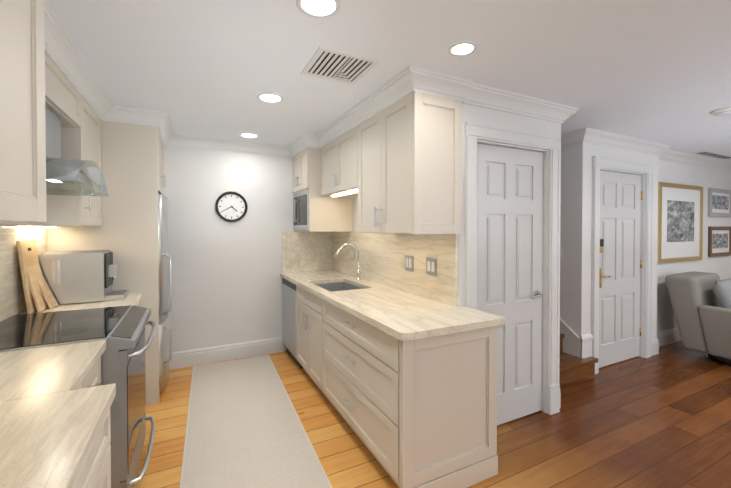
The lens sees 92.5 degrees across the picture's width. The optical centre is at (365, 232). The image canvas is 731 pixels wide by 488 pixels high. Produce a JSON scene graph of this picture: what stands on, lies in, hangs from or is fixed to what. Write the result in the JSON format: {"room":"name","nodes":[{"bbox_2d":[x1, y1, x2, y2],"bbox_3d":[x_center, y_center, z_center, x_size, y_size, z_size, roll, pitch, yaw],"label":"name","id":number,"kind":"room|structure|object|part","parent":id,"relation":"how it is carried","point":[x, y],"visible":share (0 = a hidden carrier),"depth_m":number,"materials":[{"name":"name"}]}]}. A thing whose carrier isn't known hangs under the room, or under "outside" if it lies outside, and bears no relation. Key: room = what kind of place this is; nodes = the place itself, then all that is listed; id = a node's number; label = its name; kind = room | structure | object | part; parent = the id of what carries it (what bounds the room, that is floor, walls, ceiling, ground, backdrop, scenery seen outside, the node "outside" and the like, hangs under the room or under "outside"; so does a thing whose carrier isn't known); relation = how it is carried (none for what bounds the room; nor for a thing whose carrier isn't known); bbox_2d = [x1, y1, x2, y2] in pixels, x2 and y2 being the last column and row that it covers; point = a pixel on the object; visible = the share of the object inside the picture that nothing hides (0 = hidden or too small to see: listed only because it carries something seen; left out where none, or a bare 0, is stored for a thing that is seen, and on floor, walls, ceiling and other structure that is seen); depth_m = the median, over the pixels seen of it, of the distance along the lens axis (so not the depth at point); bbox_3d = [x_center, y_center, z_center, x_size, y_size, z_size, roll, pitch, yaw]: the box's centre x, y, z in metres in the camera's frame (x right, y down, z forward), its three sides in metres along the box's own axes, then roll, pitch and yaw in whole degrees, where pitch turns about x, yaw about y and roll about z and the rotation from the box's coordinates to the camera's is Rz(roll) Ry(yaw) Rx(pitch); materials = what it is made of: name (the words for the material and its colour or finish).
{"room":"kitchen","nodes":[
{"label":"kitchen","id":0,"kind":"room"},
{"bbox_2d":[0,228,47,321],"bbox_3d":[-1.322,0.247,0.535,0.021,0.530,4.499,0,1,-27],"label":"backsplash","id":1,"kind":"structure","parent":0,"relation":"attached to","point":[12,297],"depth_m":2.06,"materials":[{"name":"beige stone"}]},
{"bbox_2d":[0,0,63,227],"bbox_3d":[-1.080,-0.478,0.667,0.578,0.918,0.632,0,1,-27],"label":"upper cabinet","id":2,"kind":"object","parent":0,"relation":"attached to","point":[29,79],"depth_m":0.92,"materials":[{"name":"beige paint"}]},
{"bbox_2d":[60,71,83,131],"bbox_3d":[-1.758,-0.796,1.759,0.348,0.308,0.760,0,1,-27],"label":"upper cabinet","id":3,"kind":"object","parent":0,"relation":"attached to","point":[71,102],"depth_m":2.04,"materials":[{"name":"beige paint"}]},
{"bbox_2d":[45,105,108,196],"bbox_3d":[-1.685,-0.432,1.800,0.466,0.418,0.744,0,1,-27],"label":"range hood","id":4,"kind":"object","parent":3,"relation":"attached to","point":[79,173],"visible":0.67,"depth_m":1.88,"materials":[{"name":"silver metal"}]},
{"bbox_3d":[-1.684,-0.303,1.802,0.464,0.160,0.744,0,1,-27],"label":"canopy glass","id":5,"kind":"part","parent":4,"relation":"part of","materials":[{"name":"clear glass"}]},
{"bbox_2d":[16,292,143,314],"bbox_3d":[-1.942,0.511,2.427,0.603,0.042,0.567,0,1,-27],"label":"countertop","id":6,"kind":"structure","parent":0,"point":[134,298],"depth_m":2.37,"materials":[{"name":"beige stone"}]},
{"bbox_2d":[16,240,57,313],"bbox_3d":[-2.059,0.270,2.202,0.129,0.441,0.240,0,1,-27],"label":"cutting boards","id":7,"kind":"object","parent":6,"relation":"on","point":[39,296],"visible":0.98,"depth_m":2.16,"materials":[{"name":"brown wood"}]},
{"bbox_2d":[38,250,128,303],"bbox_3d":[-2.006,0.312,2.528,0.465,0.352,0.267,0,1,-27],"label":"coffee machine","id":8,"kind":"object","parent":6,"relation":"on","point":[78,276],"visible":1,"depth_m":2.41,"materials":[{"name":"silver metal"}]},
{"bbox_2d":[61,100,103,227],"bbox_3d":[-2.055,-0.498,2.357,0.348,0.918,0.570,0,1,-27],"label":"upper cabinet","id":9,"kind":"object","parent":0,"relation":"attached to","point":[79,211],"depth_m":2.30,"materials":[{"name":"beige paint"}]},
{"bbox_2d":[164,146,293,352],"bbox_3d":[-1.523,0.208,3.857,2.640,2.370,0.120,0,1,-27],"label":"wall","id":10,"kind":"structure","parent":0,"point":[226,278],"depth_m":3.79,"materials":[{"name":"paint"}]},
{"bbox_2d":[104,121,163,199],"bbox_3d":[-2.191,-0.657,3.039,0.718,0.618,0.723,0,1,-27],"label":"upper cabinet","id":11,"kind":"object","parent":10,"relation":"attached to","point":[133,153],"depth_m":2.78,"materials":[{"name":"beige paint"}]},
{"bbox_2d":[148,110,175,146],"bbox_3d":[-1.796,-0.916,3.111,0.116,0.105,0.726,0,1,-27],"label":"crown molding","id":12,"kind":"structure","parent":10,"relation":"attached to","point":[160,119],"depth_m":2.94,"materials":[{"name":"white wood"}]},
{"bbox_2d":[169,337,282,369],"bbox_3d":[-1.515,1.308,3.798,1.230,0.170,0.016,0,1,-27],"label":"baseboard","id":13,"kind":"structure","parent":10,"relation":"attached to","point":[195,357],"depth_m":3.78,"materials":[{"name":"white wood"}]},
{"bbox_2d":[163,135,293,157],"bbox_3d":[-1.428,-0.924,3.776,1.310,0.105,0.086,0,1,-27],"label":"crown molding","id":14,"kind":"structure","parent":10,"relation":"attached to","point":[182,141],"depth_m":3.75,"materials":[{"name":"white wood"}]},
{"bbox_2d":[215,191,247,221],"bbox_3d":[-1.454,-0.277,3.800,0.330,0.330,0.032,0,1,-27],"label":"wall clock","id":15,"kind":"object","parent":10,"relation":"attached to","point":[231,206],"visible":1,"depth_m":3.80,"materials":[{"name":"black plastic"}]},
{"bbox_2d":[292,147,319,194],"bbox_3d":[-0.500,-0.713,3.955,0.508,0.528,0.591,0,1,-27],"label":"upper cabinet","id":16,"kind":"object","parent":10,"relation":"attached to","point":[306,164],"depth_m":3.63,"materials":[{"name":"beige paint"}]},
{"bbox_2d":[293,189,308,229],"bbox_3d":[-0.529,-0.237,3.946,0.499,0.414,0.554,0,1,-27],"label":"microwave","id":17,"kind":"object","parent":16,"relation":"in","point":[301,209],"visible":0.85,"depth_m":3.79,"materials":[{"name":"silver metal"}]},
{"bbox_2d":[284,65,427,155],"bbox_3d":[-0.279,-0.915,3.005,0.226,0.105,2.274,0,1,-27],"label":"crown molding","id":18,"kind":"structure","parent":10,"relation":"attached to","point":[412,78],"depth_m":2.55,"materials":[{"name":"white wood"}]},
{"bbox_3d":[-0.717,-0.924,3.735,0.096,0.105,0.576,0,1,-27],"label":"crown molding","id":19,"kind":"part","parent":18,"relation":"part of","materials":[{"name":"white paint"}]},
{"bbox_2d":[304,291,315,306],"bbox_3d":[-0.436,0.612,3.154,0.010,0.178,0.679,0,1,-27],"label":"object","id":20,"kind":"structure","parent":0,"relation":"attached to","point":[308,297],"depth_m":3.13,"materials":[{"name":"beige wood"}]},
{"bbox_2d":[353,197,357,231],"bbox_3d":[0.128,0.213,3.398,0.100,2.370,2.180,0,1,-27],"label":"wall","id":21,"kind":"structure","parent":0,"point":[355,214],"depth_m":3.75,"materials":[{"name":"paint"}]},
{"bbox_2d":[320,130,351,198],"bbox_3d":[-0.102,-0.670,3.317,0.368,0.598,0.900,0,1,-27],"label":"upper cabinet","id":22,"kind":"object","parent":21,"relation":"attached to","point":[336,156],"depth_m":3.25,"materials":[{"name":"beige paint"}]},
{"bbox_2d":[282,231,457,306],"bbox_3d":[-0.179,0.351,3.190,0.634,0.700,2.277,0,1,-27],"label":"backsplash","id":23,"kind":"structure","parent":21,"relation":"attached to","point":[382,257],"depth_m":3.17,"materials":[{"name":"beige stone"}]},
{"bbox_2d":[350,248,353,259],"bbox_3d":[-0.147,0.234,3.775,0.006,0.120,0.120,0,1,-27],"label":"electrical outlet plate","id":24,"kind":"object","parent":23,"relation":"attached to","point":[352,253],"visible":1,"depth_m":3.76,"materials":[{"name":"silver metal"}]},
{"bbox_2d":[405,255,412,270],"bbox_3d":[0.346,0.245,2.791,0.006,0.120,0.120,0,1,-27],"label":"electrical outlet plate","id":25,"kind":"object","parent":23,"relation":"attached to","point":[409,262],"visible":1,"depth_m":2.79,"materials":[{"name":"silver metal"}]},
{"bbox_2d":[426,258,436,275],"bbox_3d":[0.475,0.248,2.532,0.006,0.120,0.120,0,1,-27],"label":"electrical outlet plate","id":26,"kind":"object","parent":23,"relation":"attached to","point":[431,266],"visible":1,"depth_m":2.53,"materials":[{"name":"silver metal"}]},
{"bbox_2d":[352,91,461,234],"bbox_3d":[0.267,-0.476,2.585,0.370,0.968,0.871,0,1,-27],"label":"upper cabinet","id":27,"kind":"object","parent":21,"relation":"attached to","point":[407,157],"depth_m":2.25,"materials":[{"name":"beige paint"}]},
{"bbox_2d":[47,0,730,161],"bbox_3d":[2.570,-1.014,2.749,9.380,0.100,9.400,0,1,-27],"label":"ceiling","id":28,"kind":"structure","parent":0,"point":[658,71],"depth_m":1.90,"materials":[{"name":"white paint"}]},
{"bbox_2d":[44,0,119,121],"bbox_3d":[-1.539,-0.901,1.822,0.100,0.105,1.980,0,1,-27],"label":"crown molding","id":29,"kind":"structure","parent":28,"relation":"attached to","point":[62,52],"depth_m":1.90,"materials":[{"name":"white wood"}]},
{"bbox_2d":[239,133,258,137],"bbox_3d":[-1.169,-0.969,3.513,0.184,0.007,0.184,0,1,-27],"label":"recessed light","id":30,"kind":"object","parent":28,"relation":"in","point":[248,135],"visible":1,"depth_m":3.50,"materials":[{"name":"white plastic"}]},
{"bbox_2d":[257,93,283,102],"bbox_3d":[-0.679,-0.957,2.498,0.184,0.007,0.184,0,1,-27],"label":"recessed light","id":31,"kind":"object","parent":28,"relation":"in","point":[271,97],"visible":1,"depth_m":2.48,"materials":[{"name":"white"}]},
{"bbox_2d":[296,0,340,17],"bbox_3d":[-0.195,-0.945,1.455,0.184,0.007,0.184,0,1,-27],"label":"recessed light","id":32,"kind":"object","parent":28,"relation":"in","point":[320,8],"visible":1,"depth_m":1.47,"materials":[{"name":"white"}]},
{"bbox_2d":[301,46,379,84],"bbox_3d":[-0.153,-0.952,2.024,0.350,0.006,0.350,0,1,-27],"label":"ceiling vent","id":33,"kind":"object","parent":28,"relation":"in","point":[336,65],"visible":1,"depth_m":2.00,"materials":[{"name":"white metal"}]},
{"bbox_2d":[448,41,477,56],"bbox_3d":[0.503,-0.949,1.816,0.150,0.007,0.150,0,1,-27],"label":"recessed light","id":34,"kind":"object","parent":28,"relation":"in","point":[461,48],"visible":1,"depth_m":1.81,"materials":[{"name":"white"}]},
{"bbox_2d":[694,151,730,158],"bbox_3d":[4.465,-0.981,4.471,0.850,0.006,0.120,0,1,-27],"label":"ceiling vent","id":35,"kind":"object","parent":28,"relation":"in","point":[712,154],"visible":0.98,"depth_m":4.46,"materials":[{"name":"white"}]},
{"bbox_2d":[710,107,730,116],"bbox_3d":[2.829,-0.946,2.768,0.149,0.035,0.149,0,1,18],"label":"recessed light","id":36,"kind":"object","parent":28,"relation":"attached to","point":[722,112],"visible":1,"depth_m":2.71,"materials":[{"name":"white plastic"}]},
{"bbox_2d":[134,340,730,487],"bbox_3d":[2.570,1.456,2.779,9.380,0.100,9.400,0,1,-27],"label":"floor","id":37,"kind":"structure","parent":0,"point":[662,419],"depth_m":2.45,"materials":[{"name":"brown wood"}]},
{"bbox_2d":[0,305,156,487],"bbox_3d":[-1.560,0.951,1.879,0.741,0.931,0.758,0,1,-27],"label":"range","id":38,"kind":"object","parent":37,"relation":"on","point":[120,330],"visible":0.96,"depth_m":1.75,"materials":[{"name":"silver metal"}]},
{"bbox_2d":[84,356,100,387],"bbox_3d":[-1.359,0.985,1.246,0.583,0.878,0.547,0,1,-27],"label":"base cabinet","id":39,"kind":"object","parent":37,"relation":"on","point":[95,378],"depth_m":1.54,"materials":[{"name":"beige paint"}]},
{"bbox_2d":[80,412,110,487],"bbox_3d":[-1.043,0.991,0.761,0.713,0.878,0.604,0,1,-27],"label":"base cabinet","id":40,"kind":"object","parent":37,"relation":"on","point":[97,474],"depth_m":1.05,"materials":[{"name":"beige paint"}]},
{"bbox_2d":[0,340,115,487],"bbox_3d":[-0.707,0.539,0.102,0.728,0.042,3.168,0,1,-27],"label":"countertop","id":41,"kind":"structure","parent":40,"relation":"on","point":[51,424],"depth_m":0.98,"materials":[{"name":"beige stone"}]},
{"bbox_2d":[158,194,171,392],"bbox_3d":[-2.133,0.542,3.069,0.779,1.720,0.680,0,1,-27],"label":"fridge","id":42,"kind":"object","parent":37,"relation":"on","point":[165,330],"visible":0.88,"depth_m":2.99,"materials":[{"name":"silver metal"}]},
{"bbox_2d":[180,355,332,487],"bbox_3d":[-0.331,1.418,1.321,0.996,0.008,5.392,0,1,-27],"label":"rug","id":43,"kind":"object","parent":37,"relation":"on","point":[245,428],"visible":0.97,"depth_m":2.42,"materials":[{"name":"beige fabric"}]},
{"bbox_2d":[282,277,301,368],"bbox_3d":[-0.579,0.955,3.936,0.580,0.874,0.593,0,1,-27],"label":"dishwasher","id":44,"kind":"object","parent":37,"relation":"on","point":[289,314],"visible":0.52,"depth_m":3.77,"materials":[{"name":"silver metal"}]},
{"bbox_2d":[296,299,315,383],"bbox_3d":[-0.291,1.052,3.258,0.488,0.695,0.733,0,1,-27],"label":"base cabinet","id":45,"kind":"object","parent":37,"relation":"on","point":[305,313],"depth_m":3.19,"materials":[{"name":"beige paint"}]},
{"bbox_2d":[316,299,497,487],"bbox_3d":[0.193,0.970,2.467,0.649,0.878,1.250,0,1,-27],"label":"base cabinet","id":46,"kind":"object","parent":37,"relation":"on","point":[397,361],"depth_m":1.95,"materials":[{"name":"beige paint"}]},
{"bbox_2d":[280,271,504,342],"bbox_3d":[-0.089,0.503,3.045,0.705,0.042,2.620,0,1,-27],"label":"countertop","id":47,"kind":"structure","parent":46,"relation":"on","point":[405,316],"depth_m":2.23,"materials":[{"name":"beige stone"}]},
{"bbox_2d":[334,243,361,280],"bbox_3d":[-0.165,0.290,3.387,0.294,0.376,0.094,0,1,-27],"label":"faucet","id":48,"kind":"object","parent":47,"relation":"on","point":[337,253],"visible":1,"depth_m":3.43,"materials":[{"name":"silver metal"}]},
{"bbox_2d":[559,318,597,387],"bbox_3d":[1.174,0.126,4.492,0.868,2.519,3.001,0,1,-27],"label":"stairs","id":49,"kind":"structure","parent":37,"relation":"on","point":[574,367],"depth_m":3.34,"materials":[{"name":"brown wood"}]},
{"bbox_2d":[665,271,730,366],"bbox_3d":[3.995,0.943,3.824,0.826,0.900,0.952,0,1,-27],"label":"armchair","id":50,"kind":"object","parent":37,"relation":"on","point":[701,303],"visible":1,"depth_m":3.80,"materials":[{"name":"fabric"}]},
{"bbox_3d":[3.772,1.049,3.528,0.150,0.525,0.620,0,1,-27],"label":"arm","id":51,"kind":"part","parent":50,"relation":"part of"},
{"bbox_2d":[712,278,730,308],"bbox_3d":[3.984,0.738,3.791,0.468,0.426,0.267,0,1,-27],"label":"pillow","id":52,"kind":"object","parent":50,"relation":"on","point":[721,288],"depth_m":3.71,"materials":[{"name":"fabric"}]},
{"bbox_2d":[458,103,560,364],"bbox_3d":[1.058,0.223,2.589,1.040,2.370,0.100,0,1,-27],"label":"wall","id":53,"kind":"structure","parent":0,"point":[487,116],"depth_m":2.45,"materials":[{"name":"paint"}]},
{"bbox_2d":[420,70,575,123],"bbox_3d":[0.943,-0.908,2.403,1.380,0.105,0.104,0,1,-27],"label":"crown molding","id":54,"kind":"structure","parent":53,"relation":"attached to","point":[466,91],"depth_m":2.37,"materials":[{"name":"white wood"}]},
{"bbox_2d":[477,143,543,424],"bbox_3d":[1.054,0.390,2.588,0.718,2.012,0.038,0,1,-27],"label":"closet door","id":55,"kind":"structure","parent":53,"relation":"in","point":[509,232],"depth_m":2.58,"materials":[{"name":"white wood"}]},
{"bbox_2d":[531,290,542,298],"bbox_3d":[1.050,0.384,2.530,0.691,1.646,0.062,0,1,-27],"label":"hardware piece","id":56,"kind":"object","parent":55,"relation":"attached to","point":[537,294],"visible":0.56,"depth_m":2.67,"materials":[{"name":"silver metal"}]},
{"bbox_2d":[464,122,559,414],"bbox_3d":[1.062,0.341,2.572,0.952,2.135,0.136,0,1,-27],"label":"trim","id":57,"kind":"structure","parent":53,"relation":"attached to","point":[548,146],"depth_m":2.69,"materials":[{"name":"white wood"}]},
{"bbox_2d":[560,145,570,325],"bbox_3d":[1.267,0.192,5.120,0.100,2.370,3.620,0,1,-27],"label":"wall","id":58,"kind":"structure","parent":0,"point":[565,237],"depth_m":3.52,"materials":[{"name":"paint"}]},
{"bbox_2d":[561,128,595,146],"bbox_3d":[1.230,-0.938,4.973,0.086,0.105,3.826,0,1,-27],"label":"crown molding","id":59,"kind":"structure","parent":58,"relation":"attached to","point":[588,135],"depth_m":3.37,"materials":[{"name":"white wood"}]},
{"bbox_2d":[569,142,657,344],"bbox_3d":[2.686,0.209,3.739,1.400,2.370,0.120,0,1,-27],"label":"wall","id":60,"kind":"structure","parent":0,"point":[582,153],"depth_m":3.43,"materials":[{"name":"paint"}]},
{"bbox_2d":[599,170,642,367],"bbox_3d":[2.698,0.377,3.700,0.854,2.012,0.101,0,1,-27],"label":"entry door","id":61,"kind":"structure","parent":60,"relation":"in","point":[619,264],"depth_m":3.71,"materials":[{"name":"white wood"}]},
{"bbox_3d":[2.725,0.355,3.692,0.814,1.616,0.063,0,1,-27],"label":"entry door hardware","id":62,"kind":"part","parent":61,"relation":"part of","materials":[{"name":"white wood"}]},
{"bbox_2d":[591,156,652,373],"bbox_3d":[2.684,0.324,3.710,1.070,2.140,0.132,0,1,-27],"label":"door frame","id":63,"kind":"structure","parent":60,"relation":"attached to","point":[599,163],"depth_m":3.82,"materials":[{"name":"white wood"}]},
{"bbox_2d":[652,327,680,350],"bbox_3d":[4.729,1.296,4.820,3.210,0.170,0.040,0,1,-27],"label":"baseboard","id":64,"kind":"structure","parent":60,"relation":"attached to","point":[669,336],"depth_m":4.32,"materials":[{"name":"white wood"}]},
{"bbox_2d":[657,159,730,331],"bbox_3d":[4.717,0.195,4.875,3.250,2.370,0.149,0,1,-27],"label":"wall","id":65,"kind":"structure","parent":0,"point":[705,178],"depth_m":4.56,"materials":[{"name":"paint"}]},
{"bbox_3d":[4.015,-0.117,4.452,1.120,0.975,0.028,0,1,-27],"label":"picture","id":66,"kind":"part","parent":65,"relation":"part of"},
{"bbox_3d":[5.039,0.129,4.968,0.690,0.420,0.028,0,1,-27],"label":"picture","id":67,"kind":"part","parent":65,"relation":"part of"},
{"bbox_3d":[5.030,-0.416,4.957,0.710,0.390,0.028,0,1,-27],"label":"small top picture","id":68,"kind":"part","parent":65,"relation":"part of"}
]}

